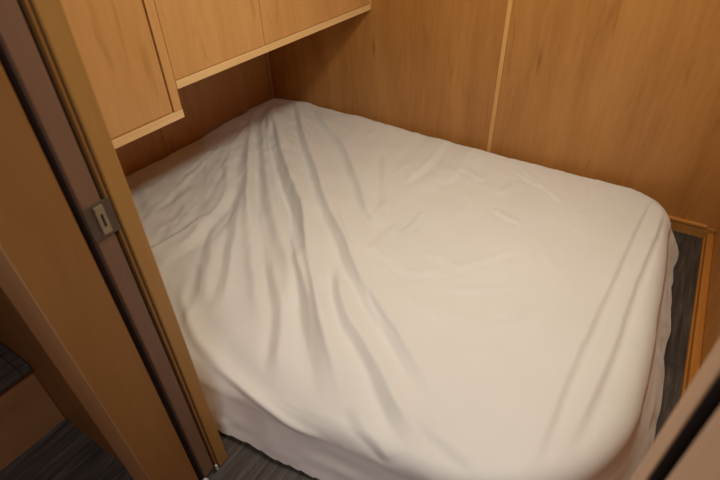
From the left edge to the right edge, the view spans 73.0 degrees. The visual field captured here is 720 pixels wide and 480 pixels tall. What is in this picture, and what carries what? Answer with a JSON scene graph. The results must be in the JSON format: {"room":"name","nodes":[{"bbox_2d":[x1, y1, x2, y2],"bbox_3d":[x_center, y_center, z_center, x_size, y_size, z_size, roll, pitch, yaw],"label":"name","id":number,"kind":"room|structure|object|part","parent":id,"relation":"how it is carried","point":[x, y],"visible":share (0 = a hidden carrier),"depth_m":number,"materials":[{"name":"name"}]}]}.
{"room":"camper van bedroom","nodes":[
{"label":"camper van bedroom","id":0,"kind":"room"},
{"bbox_2d":[0,0,226,479],"bbox_3d":[-0.949,-0.265,0.948,1.251,1.750,0.215,20,43,26],"label":"door frame","id":1,"kind":"structure","parent":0,"point":[62,313],"depth_m":0.77,"materials":[{"name":"brown wood"}]},
{"bbox_3d":[-0.964,-0.250,0.930,1.249,1.750,0.068,20,43,26],"label":"hall panel","id":2,"kind":"part","parent":1,"relation":"part of","materials":[{"name":"brown wood"}]},
{"bbox_3d":[-0.526,-0.048,0.648,0.135,1.750,0.046,20,43,26],"label":"casing","id":3,"kind":"part","parent":1,"relation":"part of","materials":[{"name":"brown wood"}]},
{"bbox_2d":[0,0,213,476],"bbox_3d":[-0.671,-0.147,0.880,0.651,1.608,0.045,20,43,26],"label":"door","id":4,"kind":"structure","parent":1,"relation":"in","point":[16,40],"depth_m":0.73,"materials":[{"name":"wood"}]},
{"bbox_3d":[-0.400,-0.031,0.752,0.004,0.060,0.045,20,43,26],"label":"latch plate","id":5,"kind":"part","parent":4,"relation":"part of","materials":[{"name":"metal"}]},
{"bbox_3d":[-0.397,-0.031,0.751,0.003,0.050,0.015,20,43,26],"label":"edge pull","id":6,"kind":"part","parent":4,"relation":"part of","materials":[{"name":"silver metal"}]},
{"bbox_2d":[115,53,271,176],"bbox_3d":[-0.995,-0.948,1.834,0.030,1.750,1.700,20,43,26],"label":"wall","id":7,"kind":"structure","parent":0,"point":[207,103],"depth_m":2.43,"materials":[{"name":"brown wood"}]},
{"bbox_2d":[60,0,184,148],"bbox_3d":[-0.992,-0.793,1.135,0.677,1.136,0.545,20,43,26],"label":"upper cabinet","id":8,"kind":"object","parent":7,"relation":"attached to","point":[121,46],"visible":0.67,"depth_m":1.31,"materials":[{"name":"brown wood"}]},
{"bbox_3d":[-0.702,-0.253,1.331,0.026,0.025,0.545,20,43,26],"label":"rail","id":9,"kind":"part","parent":8,"relation":"part of","materials":[{"name":"brown wood"}]},
{"bbox_2d":[160,128,169,154],"bbox_3d":[-0.935,-0.987,1.882,0.004,1.750,0.012,20,43,26],"label":"trim","id":10,"kind":"structure","parent":7,"relation":"attached to","point":[161,129],"depth_m":2.28,"materials":[{"name":"brown wood"}]},
{"bbox_2d":[154,0,370,88],"bbox_3d":[-0.547,-1.266,1.656,0.675,1.050,1.115,20,43,26],"label":"upper cabinet","id":11,"kind":"object","parent":7,"relation":"attached to","point":[203,39],"visible":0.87,"depth_m":1.57,"materials":[{"name":"brown wood"}]},
{"bbox_3d":[-0.466,-0.969,1.285,0.019,0.976,0.396,20,43,26],"label":"door","id":12,"kind":"part","parent":11,"relation":"part of","materials":[{"name":"brown wood"}]},
{"bbox_3d":[-0.168,-1.261,1.650,0.019,0.976,0.698,20,43,26],"label":"door","id":13,"kind":"part","parent":11,"relation":"part of","materials":[{"name":"brown wood"}]},
{"bbox_2d":[0,230,702,479],"bbox_3d":[-0.091,0.536,1.336,2.950,0.040,3.050,20,43,26],"label":"floor","id":14,"kind":"structure","parent":0,"point":[65,452],"depth_m":1.30,"materials":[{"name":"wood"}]},
{"bbox_2d":[0,342,64,470],"bbox_3d":[-1.479,0.491,1.042,0.839,0.470,1.118,20,43,26],"label":"stairs","id":15,"kind":"structure","parent":14,"relation":"on","point":[28,413],"depth_m":1.26,"materials":[{"name":"brown wood"}]},
{"bbox_2d":[125,98,678,479],"bbox_3d":[-0.028,-0.017,1.827,2.170,0.223,1.640,20,43,26],"label":"bed","id":16,"kind":"object","parent":14,"relation":"on","point":[352,297],"visible":0.88,"depth_m":1.48,"materials":[{"name":"fabric"}]},
{"bbox_2d":[268,0,719,229],"bbox_3d":[0.431,-1.051,1.901,2.350,1.750,0.030,20,43,26],"label":"wall","id":17,"kind":"structure","parent":0,"point":[626,93],"depth_m":1.96,"materials":[{"name":"brown wood"}]},
{"bbox_2d":[265,52,274,98],"bbox_3d":[-0.523,-1.386,2.379,0.014,1.750,0.014,20,43,26],"label":"trim","id":18,"kind":"structure","parent":17,"relation":"attached to","point":[267,55],"depth_m":2.73,"materials":[{"name":"brown wood"}]},
{"bbox_2d":[487,0,512,151],"bbox_3d":[0.574,-0.986,1.810,0.020,1.750,0.005,20,43,26],"label":"trim","id":19,"kind":"structure","parent":17,"relation":"attached to","point":[509,6],"depth_m":2.03,"materials":[{"name":"brown wood"}]},
{"bbox_2d":[668,215,715,237],"bbox_3d":[1.243,-0.076,1.986,0.348,0.058,0.014,20,43,26],"label":"baseboard","id":20,"kind":"structure","parent":17,"relation":"attached to","point":[681,225],"depth_m":1.94,"materials":[{"name":"brown wood"}]},
{"bbox_2d":[630,338,719,479],"bbox_3d":[0.332,0.192,0.297,0.235,1.750,0.162,20,43,26],"label":"wall","id":21,"kind":"structure","parent":0,"point":[687,447],"depth_m":0.37,"materials":[{"name":"brown wood"}]},
{"bbox_2d":[700,224,719,367],"bbox_3d":[0.936,-0.250,0.841,0.030,1.750,1.668,20,43,26],"label":"wall","id":22,"kind":"structure","parent":0,"point":[711,335],"depth_m":1.52,"materials":[{"name":"brown wood"}]},
{"bbox_2d":[680,233,713,399],"bbox_3d":[0.930,0.423,1.374,0.031,0.034,1.652,20,43,26],"label":"baseboard","id":23,"kind":"structure","parent":22,"relation":"attached to","point":[695,341],"depth_m":1.58,"materials":[{"name":"brown wood"}]}
]}

